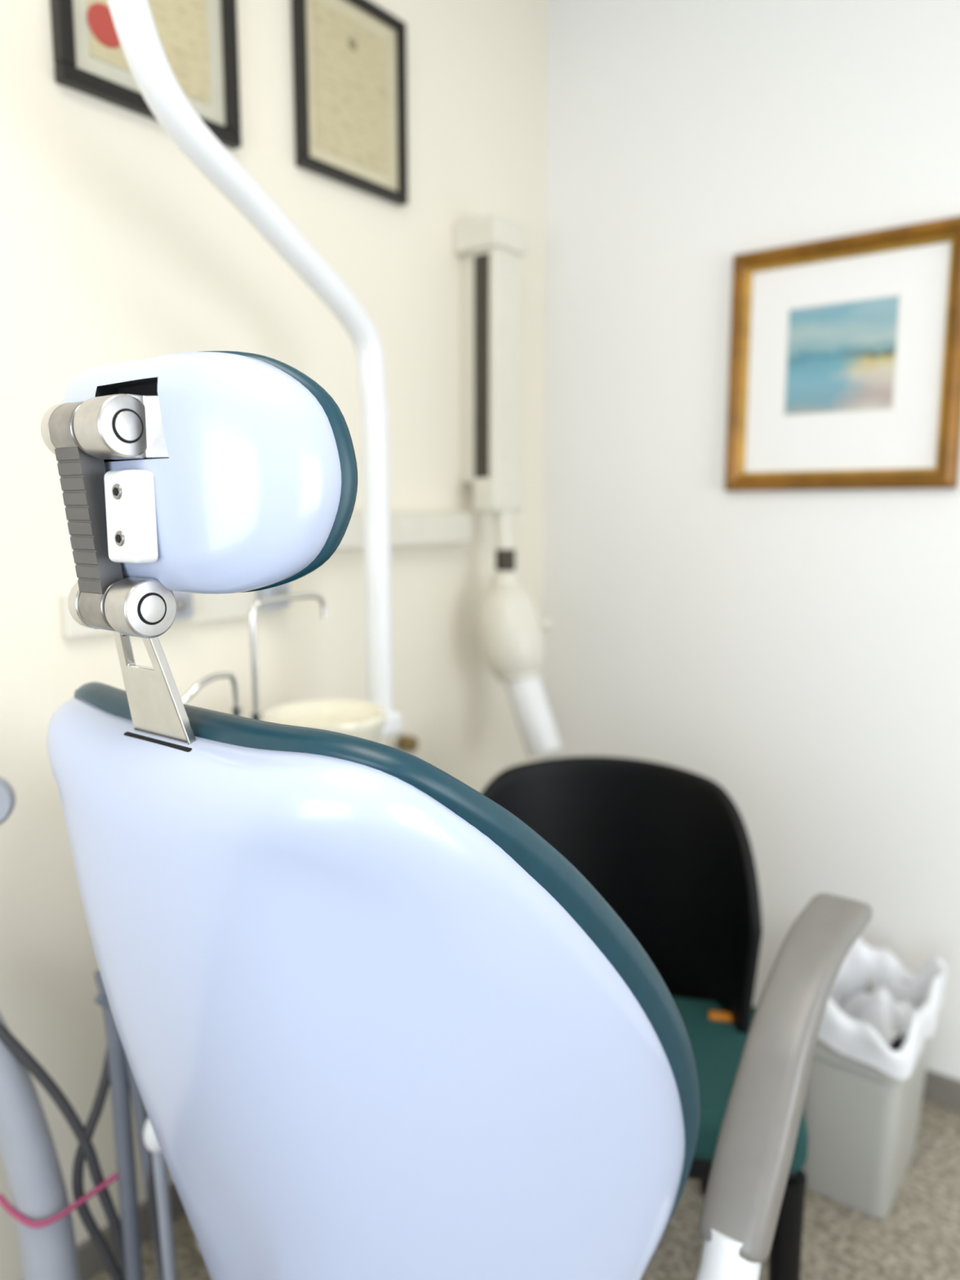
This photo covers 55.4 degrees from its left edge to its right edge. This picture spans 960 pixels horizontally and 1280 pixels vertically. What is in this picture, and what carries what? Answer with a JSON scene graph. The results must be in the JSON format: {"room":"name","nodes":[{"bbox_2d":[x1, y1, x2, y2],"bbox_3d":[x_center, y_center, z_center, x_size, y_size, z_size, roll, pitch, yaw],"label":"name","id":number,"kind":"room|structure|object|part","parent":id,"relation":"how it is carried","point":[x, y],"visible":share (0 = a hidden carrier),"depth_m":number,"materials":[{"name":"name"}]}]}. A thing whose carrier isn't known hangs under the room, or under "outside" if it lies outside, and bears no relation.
{"room":"dental clinic","nodes":[
{"label":"dental clinic","id":0,"kind":"room"},
{"bbox_2d":[106,0,401,738],"bbox_3d":[-0.217,-0.436,1.193,0.473,1.332,0.696,6,10,37],"label":"lamp","id":1,"kind":"object","parent":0,"point":[133,20],"depth_m":1.43,"materials":[{"name":"white metal"}]},
{"bbox_2d":[0,0,547,1279],"bbox_3d":[-1.021,-0.145,1.006,0.100,2.600,4.000,6,10,37],"label":"wall","id":2,"kind":"structure","parent":0,"point":[115,247],"depth_m":1.64,"materials":[{"name":"beige paint"}]},
{"bbox_2d":[76,1181,185,1279],"bbox_3d":[-0.976,1.112,1.153,0.012,0.070,3.800,6,10,37],"label":"baseboard","id":3,"kind":"structure","parent":2,"relation":"attached to","point":[91,1263],"depth_m":1.58,"materials":[{"name":"plastic"}]},
{"bbox_2d":[49,0,241,149],"bbox_3d":[-0.520,-1.056,1.436,0.024,0.440,0.323,6,10,37],"label":"framed certificate","id":4,"kind":"object","parent":2,"relation":"attached to","point":[198,38],"visible":0.88,"depth_m":1.48,"materials":[{"name":"beige paper"}]},
{"bbox_3d":[-0.520,-0.850,1.466,0.024,0.024,0.323,6,10,37],"label":"rail","id":5,"kind":"part","parent":4,"relation":"part of","materials":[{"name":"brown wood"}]},
{"bbox_2d":[59,582,290,638],"bbox_3d":[-0.500,-0.058,1.577,0.058,0.065,0.430,6,10,37],"label":"wall bracket","id":6,"kind":"object","parent":2,"relation":"attached to","point":[191,608],"visible":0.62,"depth_m":1.62,"materials":[{"name":"beige plastic"}]},
{"bbox_2d":[291,0,408,206],"bbox_3d":[-0.248,-1.076,1.793,0.024,0.352,0.292,6,10,37],"label":"framed certificate","id":7,"kind":"object","parent":2,"relation":"attached to","point":[349,56],"visible":1,"depth_m":1.79,"materials":[{"name":"beige paper"}]},
{"bbox_3d":[-0.248,-0.910,1.817,0.024,0.018,0.292,6,10,37],"label":"rail","id":8,"kind":"part","parent":7,"relation":"part of","materials":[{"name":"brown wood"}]},
{"bbox_3d":[-0.248,-1.241,1.770,0.024,0.018,0.292,6,10,37],"label":"rail","id":9,"kind":"part","parent":7,"relation":"part of","materials":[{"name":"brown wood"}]},
{"bbox_2d":[388,728,417,752],"bbox_3d":[-0.169,0.233,2.066,0.050,0.060,0.060,6,10,37],"label":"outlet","id":10,"kind":"object","parent":2,"relation":"attached to","point":[402,741],"visible":0.74,"depth_m":2.05,"materials":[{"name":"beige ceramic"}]},
{"bbox_2d":[388,728,408,751],"bbox_3d":[-0.184,0.231,2.077,0.012,0.060,0.060,6,10,37],"label":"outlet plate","id":11,"kind":"object","parent":10,"relation":"attached to","point":[395,740],"depth_m":2.06,"materials":[{"name":"beige plastic"}]},
{"bbox_3d":[-0.164,0.233,2.062,0.038,0.036,0.036,6,10,37],"label":"outlet knob","id":12,"kind":"part","parent":10,"relation":"part of","materials":[{"name":"gold metal"}]},
{"bbox_2d":[336,513,472,550],"bbox_3d":[-0.210,-0.233,1.944,0.050,0.070,0.580,6,10,37],"label":"wall rail","id":13,"kind":"object","parent":2,"relation":"attached to","point":[406,529],"visible":0.45,"depth_m":2.01,"materials":[{"name":"beige plastic"}]},
{"bbox_2d":[453,213,561,758],"bbox_3d":[0.075,-0.335,2.113,0.282,1.219,0.157,6,10,37],"label":"machine","id":14,"kind":"object","parent":2,"relation":"attached to","point":[511,627],"visible":1,"depth_m":2.10,"materials":[{"name":"beige plastic"}]},
{"bbox_3d":[-0.002,-0.655,2.162,0.046,0.560,0.080,6,10,37],"label":"wall plate","id":15,"kind":"part","parent":14,"relation":"part of","materials":[{"name":"beige plastic"}]},
{"bbox_3d":[0.056,-0.244,2.152,0.049,0.138,0.065,-3,9,-18],"label":"yoke arm","id":16,"kind":"part","parent":14,"relation":"part of","materials":[{"name":"beige plastic"}]},
{"bbox_3d":[0.154,-0.036,2.138,0.022,0.028,0.028,2,8,11],"label":"timer knob","id":17,"kind":"part","parent":14,"relation":"part of","materials":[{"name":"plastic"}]},
{"bbox_2d":[181,592,386,1252],"bbox_3d":[-0.355,0.507,1.486,0.296,1.173,0.414,6,10,37],"label":"dental spittoon","id":18,"kind":"object","parent":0,"point":[361,719],"depth_m":1.44,"materials":[{"name":"white ceramic"}]},
{"bbox_2d":[90,1099,959,1279],"bbox_3d":[0.292,1.334,0.209,3.400,0.100,4.000,6,10,37],"label":"floor","id":19,"kind":"structure","parent":0,"point":[918,1238],"depth_m":1.65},
{"bbox_2d":[0,776,177,1279],"bbox_3d":[-0.565,0.643,1.255,0.281,0.968,0.220,-5,9,-30],"label":"dental delivery unit","id":20,"kind":"object","parent":19,"relation":"on","point":[42,1210],"visible":0.84,"depth_m":1.27,"materials":[{"name":"grey plastic"}]},
{"bbox_3d":[-0.637,0.787,1.282,0.174,0.622,0.075,4,9,23],"label":"stand post","id":21,"kind":"part","parent":20,"relation":"part of","materials":[{"name":"grey plastic"}]},
{"bbox_2d":[40,351,872,1279],"bbox_3d":[-0.050,0.430,1.125,0.747,1.428,1.034,6,10,37],"label":"dental chair","id":22,"kind":"object","parent":19,"relation":"on","point":[371,1023],"visible":1,"depth_m":0.80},
{"bbox_3d":[-0.344,-0.176,0.771,0.015,0.047,0.047,6,10,37],"label":"knob","id":23,"kind":"part","parent":22,"relation":"part of","materials":[{"name":"metal"}]},
{"bbox_3d":[-0.339,-0.033,0.809,0.015,0.047,0.047,6,10,37],"label":"knob","id":24,"kind":"part","parent":22,"relation":"part of","materials":[{"name":"metal"}]},
{"bbox_3d":[-0.292,-0.170,0.731,0.038,0.049,0.049,6,10,37],"label":"knob","id":25,"kind":"part","parent":22,"relation":"part of","materials":[{"name":"metal"}]},
{"bbox_2d":[112,487,118,496],"bbox_3d":[-0.288,-0.118,0.727,0.007,0.007,0.004,6,10,37],"label":"socket","id":26,"kind":"object","parent":22,"relation":"attached to","point":[115,490],"depth_m":0.72,"materials":[{"name":"black metal"}]},
{"bbox_2d":[115,533,120,542],"bbox_3d":[-0.288,-0.081,0.732,0.007,0.007,0.004,6,10,37],"label":"socket","id":27,"kind":"object","parent":22,"relation":"attached to","point":[117,536],"depth_m":0.73,"materials":[{"name":"black metal"}]},
{"bbox_3d":[-0.282,-0.100,0.740,0.042,0.074,0.024,6,10,37],"label":"plate","id":28,"kind":"part","parent":22,"relation":"part of","materials":[{"name":"white plastic"}]},
{"bbox_3d":[-0.284,-0.027,0.767,0.032,0.049,0.049,6,10,37],"label":"knob","id":29,"kind":"part","parent":22,"relation":"part of","materials":[{"name":"metal"}]},
{"bbox_3d":[-0.293,0.043,0.814,0.093,0.143,0.044,6,10,37],"label":"headrest stem","id":30,"kind":"part","parent":22,"relation":"part of","materials":[{"name":"metal"}]},
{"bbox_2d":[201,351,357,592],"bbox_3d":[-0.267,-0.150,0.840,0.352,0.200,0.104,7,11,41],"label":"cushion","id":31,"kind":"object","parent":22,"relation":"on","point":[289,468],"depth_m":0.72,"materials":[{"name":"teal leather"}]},
{"bbox_2d":[73,681,700,1264],"bbox_3d":[-0.143,0.416,1.067,0.666,0.765,0.463,6,10,37],"label":"cushion","id":32,"kind":"object","parent":22,"relation":"on","point":[465,1054],"depth_m":0.83,"materials":[{"name":"teal leather"}]},
{"bbox_3d":[0.230,0.805,1.121,0.222,0.213,0.085,1,8,10],"label":"armrest post","id":33,"kind":"part","parent":22,"relation":"part of","materials":[{"name":"white plastic"}]},
{"bbox_2d":[480,755,808,1279],"bbox_3d":[0.234,0.670,1.614,0.616,0.816,0.512,2,8,13],"label":"chair","id":34,"kind":"object","parent":19,"relation":"on","point":[668,848],"visible":0.46,"depth_m":1.72,"materials":[{"name":"black plastic"}]},
{"bbox_3d":[0.437,0.898,1.726,0.051,0.331,0.053,2,8,13],"label":"leg","id":35,"kind":"part","parent":34,"relation":"part of","materials":[{"name":"black plastic"}]},
{"bbox_2d":[671,996,808,1173],"bbox_3d":[0.251,0.710,1.539,0.540,0.085,0.350,2,8,13],"label":"seat cushion","id":36,"kind":"object","parent":34,"relation":"on","point":[717,1038],"depth_m":1.47,"materials":[{"name":"teal fabric"}]},
{"bbox_3d":[0.254,0.763,1.574,0.515,0.040,0.375,2,8,13],"label":"seat frame","id":37,"kind":"part","parent":34,"relation":"part of","materials":[{"name":"black plastic"}]},
{"bbox_3d":[0.455,0.950,1.365,0.054,0.332,0.057,2,8,13],"label":"leg","id":38,"kind":"part","parent":34,"relation":"part of","materials":[{"name":"black plastic"}]},
{"bbox_2d":[801,936,946,1218],"bbox_3d":[0.754,0.839,1.793,0.225,0.428,0.343,6,10,37],"label":"waste bin","id":39,"kind":"object","parent":19,"relation":"on","point":[863,1101],"visible":0.84,"depth_m":1.70,"materials":[{"name":"plastic"}]},
{"bbox_2d":[480,755,762,1033],"bbox_3d":[0.231,0.484,1.708,0.554,0.475,0.279,2,8,13],"label":"chair backrest","id":40,"kind":"object","parent":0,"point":[668,848],"depth_m":1.74,"materials":[{"name":"black plastic"}]},
{"bbox_2d":[540,0,959,1079],"bbox_3d":[1.513,-0.219,1.522,3.300,2.600,0.100,6,10,37],"label":"wall","id":41,"kind":"structure","parent":0,"point":[797,653],"depth_m":2.13,"materials":[{"name":"white paint"}]},
{"bbox_2d":[724,215,959,491],"bbox_3d":[0.768,-0.588,1.958,0.488,0.525,0.032,6,10,37],"label":"framed picture","id":42,"kind":"object","parent":41,"relation":"attached to","point":[844,356],"visible":1,"depth_m":1.95,"materials":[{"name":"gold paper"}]},
{"bbox_2d":[782,293,902,417],"bbox_3d":[0.772,-0.606,1.962,0.235,0.235,0.001,6,10,37],"label":"print","id":43,"kind":"object","parent":42,"relation":"attached to","point":[842,352],"depth_m":1.96},
{"bbox_2d":[921,1068,959,1112],"bbox_3d":[1.444,1.035,1.685,3.188,0.070,0.012,6,10,37],"label":"baseboard","id":44,"kind":"structure","parent":41,"relation":"attached to","point":[940,1089],"depth_m":2.00,"materials":[{"name":"plastic"}]}
]}

